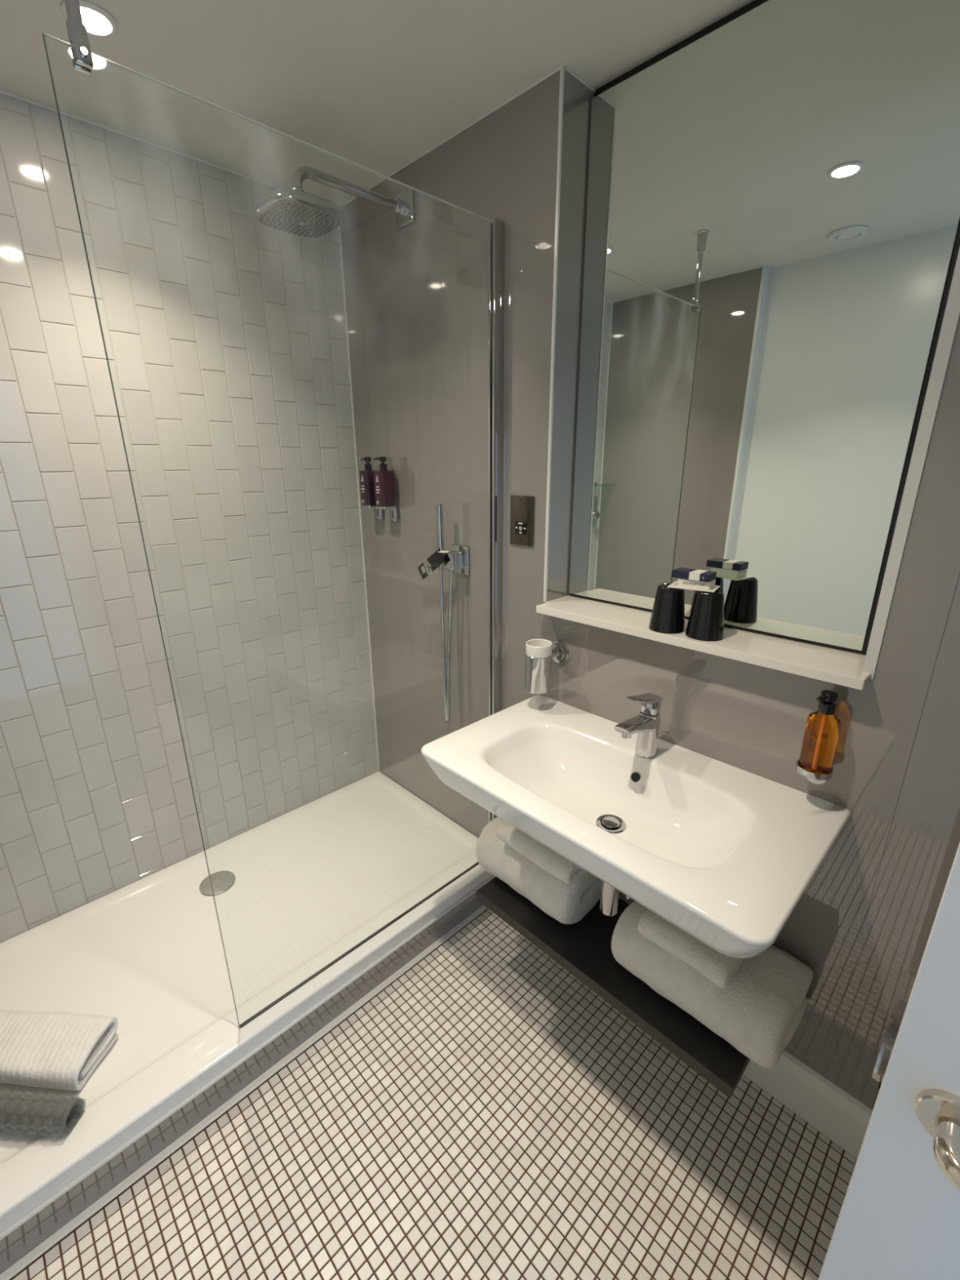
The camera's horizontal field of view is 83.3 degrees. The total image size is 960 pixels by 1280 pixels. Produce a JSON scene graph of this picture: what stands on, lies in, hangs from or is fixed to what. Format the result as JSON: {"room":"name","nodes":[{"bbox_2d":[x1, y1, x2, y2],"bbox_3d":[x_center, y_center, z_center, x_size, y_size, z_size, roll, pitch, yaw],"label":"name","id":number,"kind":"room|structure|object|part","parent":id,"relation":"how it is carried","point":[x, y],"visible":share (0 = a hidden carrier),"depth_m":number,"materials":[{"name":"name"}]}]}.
{"room":"hotel bathroom","nodes":[
{"label":"hotel bathroom","id":0,"kind":"room"},
{"bbox_2d":[0,93,379,942],"bbox_3d":[-1.043,-0.213,1.796,1.930,2.370,0.151,-17,24,-41],"label":"wall","id":1,"kind":"structure","parent":0,"point":[224,329],"depth_m":1.69,"materials":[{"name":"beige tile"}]},
{"bbox_2d":[0,65,595,207],"bbox_3d":[-0.633,-1.225,1.076,1.620,0.005,0.964,-17,24,-41],"label":"trim","id":2,"kind":"structure","parent":1,"relation":"attached to","point":[566,68],"depth_m":1.40,"materials":[{"name":"white plastic"}]},
{"bbox_2d":[0,0,754,206],"bbox_3d":[-0.063,-1.089,0.482,1.980,0.100,2.930,-17,24,-41],"label":"ceiling","id":3,"kind":"structure","parent":0,"point":[374,85],"depth_m":1.19,"materials":[{"name":"paint"}]},
{"bbox_2d":[63,0,93,75],"bbox_3d":[-0.594,-0.984,0.767,0.042,0.270,0.042,-17,24,-41],"label":"support","id":4,"kind":"object","parent":3,"relation":"attached to","point":[77,36],"visible":1,"depth_m":0.79,"materials":[{"name":"silver metal"}]},
{"bbox_3d":[-0.594,-0.981,0.768,0.019,0.167,0.019,-17,24,-41],"label":"rod","id":5,"kind":"part","parent":4,"relation":"part of","materials":[{"name":"silver metal"}]},
{"bbox_2d":[60,0,118,37],"bbox_3d":[-0.765,-1.218,1.060,0.094,0.006,0.094,-17,24,-41],"label":"recessed light","id":6,"kind":"object","parent":3,"relation":"in","point":[98,22],"visible":0.67,"depth_m":1.06,"materials":[{"name":"white"}]},
{"bbox_2d":[9,907,857,1279],"bbox_3d":[-0.066,1.264,1.232,1.930,0.100,2.930,-17,24,-41],"label":"floor","id":7,"kind":"structure","parent":0,"point":[486,1113],"depth_m":1.24,"materials":[{"name":"white tile"}]},
{"bbox_2d":[0,771,496,1274],"bbox_3d":[-0.719,0.945,1.790,1.483,0.168,0.815,-17,24,-41],"label":"shower tray","id":8,"kind":"object","parent":7,"relation":"on","point":[315,880],"visible":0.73,"depth_m":1.57,"materials":[{"name":"white ceramic"}]},
{"bbox_2d":[0,1089,79,1137],"bbox_3d":[-1.050,1.027,1.182,0.341,0.068,0.072,1,18,4],"label":"bath mat","id":9,"kind":"object","parent":8,"relation":"on","point":[2,1092],"visible":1,"depth_m":1.19,"materials":[{"name":"grey fabric"}]},
{"bbox_2d":[0,1009,118,1090],"bbox_3d":[-1.117,0.985,1.309,0.407,0.077,0.150,1,18,4],"label":"towel","id":10,"kind":"object","parent":8,"relation":"on","point":[61,1051],"visible":1,"depth_m":1.28,"materials":[{"name":"white fabric"}]},
{"bbox_2d":[199,871,235,895],"bbox_3d":[-0.909,0.839,1.868,0.115,0.010,0.115,-17,24,-41],"label":"drain cover","id":11,"kind":"object","parent":8,"relation":"on","point":[221,881],"visible":1,"depth_m":1.86,"materials":[{"name":"silver metal"}]},
{"bbox_2d":[0,904,487,1279],"bbox_3d":[-0.454,1.115,1.526,1.530,0.006,0.022,-17,24,-41],"label":"trim","id":12,"kind":"structure","parent":8,"relation":"attached to","point":[120,1188],"depth_m":1.33,"materials":[{"name":"white plastic"}]},
{"bbox_2d":[42,31,504,1027],"bbox_3d":[-0.280,-0.044,1.389,0.950,1.959,0.026,-17,24,-41],"label":"screen","id":13,"kind":"object","parent":8,"relation":"on","point":[495,226],"visible":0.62,"depth_m":1.49,"materials":[{"name":"clear glass"}]},
{"bbox_2d":[340,69,959,1110],"bbox_3d":[0.581,-0.078,1.353,0.250,2.370,2.780,-17,24,-41],"label":"wall","id":14,"kind":"structure","parent":0,"point":[416,294],"depth_m":1.40,"materials":[{"name":"grey tile"}]},
{"bbox_2d":[253,165,414,237],"bbox_3d":[-0.384,-1.209,1.488,0.454,0.162,0.198,-17,24,-41],"label":"shower","id":15,"kind":"object","parent":14,"relation":"attached to","point":[295,211],"visible":0.98,"depth_m":1.42,"materials":[{"name":"silver metal"}]},
{"bbox_3d":[-0.354,-1.228,1.512,0.362,0.093,0.036,-17,24,-41],"label":"arm","id":16,"kind":"part","parent":15,"relation":"part of","materials":[{"name":"silver metal"}]},
{"bbox_3d":[-0.226,-1.294,1.623,0.012,0.084,0.084,-17,24,-41],"label":"wall plate","id":17,"kind":"part","parent":15,"relation":"part of","materials":[{"name":"silver metal"}]},
{"bbox_2d":[338,226,379,770],"bbox_3d":[-0.479,-0.433,2.189,0.005,2.202,0.005,-17,24,-41],"label":"trim","id":18,"kind":"structure","parent":14,"relation":"attached to","point":[340,233],"depth_m":2.12,"materials":[{"name":"white plastic"}]},
{"bbox_2d":[358,457,383,519],"bbox_3d":[-0.404,-0.561,2.010,0.078,0.226,0.062,-17,24,-41],"label":"dispenser","id":19,"kind":"object","parent":14,"relation":"attached to","point":[367,493],"visible":0.82,"depth_m":1.98,"materials":[{"name":"purple plastic"}]},
{"bbox_2d":[359,470,375,505],"bbox_3d":[-0.410,-0.565,2.002,0.058,0.127,0.057,-17,24,-41],"label":"bottle","id":20,"kind":"object","parent":19,"relation":"on","point":[366,477],"depth_m":1.98,"materials":[{"name":"purple plastic"}]},
{"bbox_2d":[373,456,398,521],"bbox_3d":[-0.337,-0.540,1.944,0.078,0.226,0.062,-17,24,-41],"label":"dispenser","id":21,"kind":"object","parent":14,"relation":"attached to","point":[383,477],"visible":1,"depth_m":1.92,"materials":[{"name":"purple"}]},
{"bbox_2d":[373,470,395,506],"bbox_3d":[-0.343,-0.544,1.937,0.058,0.127,0.057,-17,24,-41],"label":"bottle","id":22,"kind":"object","parent":21,"relation":"on","point":[384,479],"depth_m":1.92,"materials":[{"name":"purple plastic"}]},
{"bbox_2d":[435,503,469,722],"bbox_3d":[-0.089,-0.066,1.838,0.072,0.771,0.091,-17,24,-41],"label":"shower","id":23,"kind":"object","parent":14,"relation":"attached to","point":[457,560],"visible":0.98,"depth_m":1.79,"materials":[{"name":"silver metal"}]},
{"bbox_2d":[417,548,448,579],"bbox_3d":[-0.155,-0.253,1.803,0.032,0.117,0.147,-17,24,-41],"label":"tag","id":24,"kind":"object","parent":23,"relation":"hanging from","point":[436,559],"visible":1,"depth_m":1.79,"materials":[{"name":"black"}]},
{"bbox_3d":[-0.065,-0.267,1.791,0.010,0.096,0.080,-17,24,-41],"label":"wall plate","id":25,"kind":"part","parent":23,"relation":"part of","materials":[{"name":"silver metal"}]},
{"bbox_2d":[510,495,533,546],"bbox_3d":[0.120,-0.345,1.565,0.010,0.141,0.086,-17,24,-41],"label":"socket","id":26,"kind":"object","parent":14,"relation":"attached to","point":[522,507],"visible":1,"depth_m":1.56,"materials":[{"name":"brown metal"}]},
{"bbox_2d":[515,521,526,534],"bbox_3d":[0.119,-0.326,1.569,0.002,0.035,0.043,-17,24,-41],"label":"outlet","id":27,"kind":"object","parent":26,"relation":"attached to","point":[520,526],"depth_m":1.57,"materials":[{"name":"black plastic"}]},
{"bbox_2d":[524,639,568,694],"bbox_3d":[0.185,0.070,1.548,0.125,0.142,0.078,-17,24,-41],"label":"holder","id":28,"kind":"object","parent":14,"relation":"attached to","point":[540,653],"visible":1,"depth_m":1.51,"materials":[{"name":"silver metal"}]},
{"bbox_2d":[525,639,552,657],"bbox_3d":[0.165,0.070,1.530,0.074,0.130,0.074,-17,24,-41],"label":"cup","id":29,"kind":"object","parent":28,"relation":"on","point":[535,648],"depth_m":1.49,"materials":[{"name":"white ceramic"}]},
{"bbox_2d":[543,65,564,601],"bbox_3d":[0.186,-0.692,1.387,0.006,1.220,0.008,-17,24,-41],"label":"trim","id":30,"kind":"structure","parent":14,"relation":"attached to","point":[562,70],"depth_m":1.35,"materials":[{"name":"white"}]},
{"bbox_2d":[475,876,750,1098],"bbox_3d":[0.360,0.837,1.492,0.285,0.033,0.774,-17,24,-41],"label":"towel shelf","id":31,"kind":"object","parent":14,"relation":"attached to","point":[583,948],"visible":0.58,"depth_m":1.37,"materials":[{"name":"grey"}]},
{"bbox_2d":[475,817,601,924],"bbox_3d":[0.183,0.675,1.643,0.237,0.181,0.363,-17,24,-41],"label":"bath towel","id":32,"kind":"object","parent":31,"relation":"on","point":[567,904],"visible":0.51,"depth_m":1.53,"materials":[{"name":"white fabric"}]},
{"bbox_2d":[496,821,586,884],"bbox_3d":[0.207,0.577,1.561,0.202,0.058,0.267,-17,24,-41],"label":"hand towel","id":33,"kind":"object","parent":32,"relation":"on","point":[543,856],"visible":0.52,"depth_m":1.48,"materials":[{"name":"white fabric"}]},
{"bbox_2d":[611,901,813,1069],"bbox_3d":[0.538,0.787,1.298,0.233,0.177,0.398,-17,24,-41],"label":"bath towel","id":34,"kind":"object","parent":31,"relation":"on","point":[760,1011],"visible":0.6,"depth_m":1.19,"materials":[{"name":"white fabric"}]},
{"bbox_2d":[637,908,743,988],"bbox_3d":[0.511,0.675,1.265,0.201,0.059,0.209,-17,24,-41],"label":"hand towel","id":35,"kind":"object","parent":34,"relation":"on","point":[719,968],"visible":0.48,"depth_m":1.19,"materials":[{"name":"white fabric"}]},
{"bbox_2d":[421,694,851,958],"bbox_3d":[0.301,0.379,1.258,0.478,0.143,0.838,-17,24,-41],"label":"basin","id":36,"kind":"object","parent":14,"relation":"attached to","point":[725,854],"visible":0.98,"depth_m":1.17,"materials":[{"name":"white ceramic"}]},
{"bbox_2d":[600,880,631,916],"bbox_3d":[0.460,0.558,1.303,0.268,0.217,0.248,-17,24,-41],"label":"trap","id":37,"kind":"object","parent":36,"relation":"attached to","point":[609,900],"visible":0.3,"depth_m":1.30,"materials":[{"name":"silver metal"}]},
{"bbox_2d":[614,692,669,758],"bbox_3d":[0.385,0.204,1.281,0.179,0.176,0.055,-17,24,-41],"label":"mixer tap","id":38,"kind":"object","parent":36,"relation":"on","point":[646,724],"visible":1,"depth_m":1.28,"materials":[{"name":"silver metal"}]},
{"bbox_3d":[0.369,0.205,1.269,0.139,0.048,0.044,-17,24,-41],"label":"spout","id":39,"kind":"part","parent":38,"relation":"part of","materials":[{"name":"silver metal"}]},
{"bbox_3d":[0.385,0.150,1.268,0.116,0.064,0.044,-17,24,-41],"label":"lever","id":40,"kind":"part","parent":38,"relation":"part of","materials":[{"name":"silver metal"}]},
{"bbox_3d":[0.453,0.249,1.346,0.031,0.047,0.009,4,19,14],"label":"waste lift rod","id":41,"kind":"part","parent":38,"relation":"part of","materials":[{"name":"silver metal"}]},
{"bbox_2d":[536,595,871,689],"bbox_3d":[0.500,-0.024,1.335,0.191,0.021,0.797,-17,24,-41],"label":"shelf","id":42,"kind":"object","parent":14,"relation":"attached to","point":[839,667],"depth_m":1.20,"materials":[{"name":"white stone"}]},
{"bbox_2d":[648,582,684,633],"bbox_3d":[0.452,-0.078,1.294,0.083,0.108,0.083,-17,24,-41],"label":"tumbler","id":43,"kind":"object","parent":42,"relation":"on","point":[668,614],"visible":0.88,"depth_m":1.27,"materials":[{"name":"black plastic"}]},
{"bbox_2d":[684,589,724,641],"bbox_3d":[0.521,-0.061,1.240,0.083,0.108,0.083,-17,24,-41],"label":"tumbler","id":44,"kind":"object","parent":42,"relation":"on","point":[705,622],"visible":0.92,"depth_m":1.21,"materials":[{"name":"black plastic"}]},
{"bbox_2d":[666,581,719,592],"bbox_3d":[0.498,-0.124,1.257,0.102,0.002,0.072,11,21,32],"label":"paper card","id":45,"kind":"object","parent":44,"relation":"on","point":[674,584],"visible":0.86,"depth_m":1.24,"materials":[{"name":"white paper"}]},
{"bbox_2d":[677,577,715,590],"bbox_3d":[0.502,-0.134,1.252,0.072,0.018,0.044,13,22,36],"label":"soap box","id":46,"kind":"object","parent":45,"relation":"on","point":[681,582],"visible":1,"depth_m":1.23,"materials":[{"name":"white"}]},
{"bbox_2d":[671,567,716,582],"bbox_3d":[0.494,-0.151,1.249,0.086,0.017,0.047,16,24,41],"label":"box","id":47,"kind":"object","parent":46,"relation":"on","point":[703,575],"visible":1,"depth_m":1.23,"materials":[{"name":"blue cardboard"}]},
{"bbox_2d":[568,0,959,654],"bbox_3d":[0.549,-0.632,1.197,0.034,1.219,0.786,-17,24,-41],"label":"wall mirror","id":48,"kind":"object","parent":14,"relation":"attached to","point":[772,232],"visible":0.93,"depth_m":1.12,"materials":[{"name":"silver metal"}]},
{"bbox_2d":[742,1049,872,1159],"bbox_3d":[0.725,1.082,1.381,0.018,0.145,1.808,-17,24,-41],"label":"baseboard","id":49,"kind":"structure","parent":14,"relation":"attached to","point":[837,1115],"depth_m":1.29,"materials":[{"name":"white"}]},
{"bbox_2d":[795,689,841,784],"bbox_3d":[0.685,0.204,1.087,0.076,0.217,0.065,-17,24,-41],"label":"soap dispenser","id":50,"kind":"object","parent":14,"relation":"attached to","point":[822,729],"visible":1,"depth_m":1.06,"materials":[{"name":"orange plastic"}]},
{"bbox_2d":[798,710,841,773],"bbox_3d":[0.680,0.203,1.082,0.058,0.130,0.057,-17,24,-41],"label":"bottle","id":51,"kind":"object","parent":50,"relation":"on","point":[822,729],"depth_m":1.06,"materials":[{"name":"brown plastic"}]},
{"bbox_2d":[870,1021,899,1088],"bbox_3d":[0.879,0.868,1.078,0.104,0.098,0.134,-17,24,-41],"label":"paper holder","id":52,"kind":"object","parent":14,"relation":"attached to","point":[891,1032],"visible":0.16,"depth_m":1.09,"materials":[{"name":"silver metal"}]},
{"bbox_2d":[862,247,959,679],"bbox_3d":[0.741,-0.512,0.847,0.006,1.232,0.019,-17,24,-41],"label":"trim","id":53,"kind":"structure","parent":14,"relation":"attached to","point":[952,313],"depth_m":0.92,"materials":[{"name":"white"}]},
{"bbox_3d":[0.814,0.413,-0.156,1.630,2.370,0.120,-17,24,-41],"label":"wall","id":54,"kind":"structure","parent":0,"visible":0},
{"bbox_2d":[817,842,959,1279],"bbox_3d":[0.605,0.453,0.245,0.098,2.032,0.691,-17,24,-41],"label":"door","id":55,"kind":"structure","parent":54,"relation":"in","point":[899,1218],"depth_m":0.49,"materials":[{"name":"white paint"}]},
{"bbox_3d":[0.415,0.427,0.404,0.048,0.026,0.123,-17,24,-41],"label":"handle","id":56,"kind":"part","parent":55,"relation":"part of","materials":[{"name":"silver metal"}]}
]}

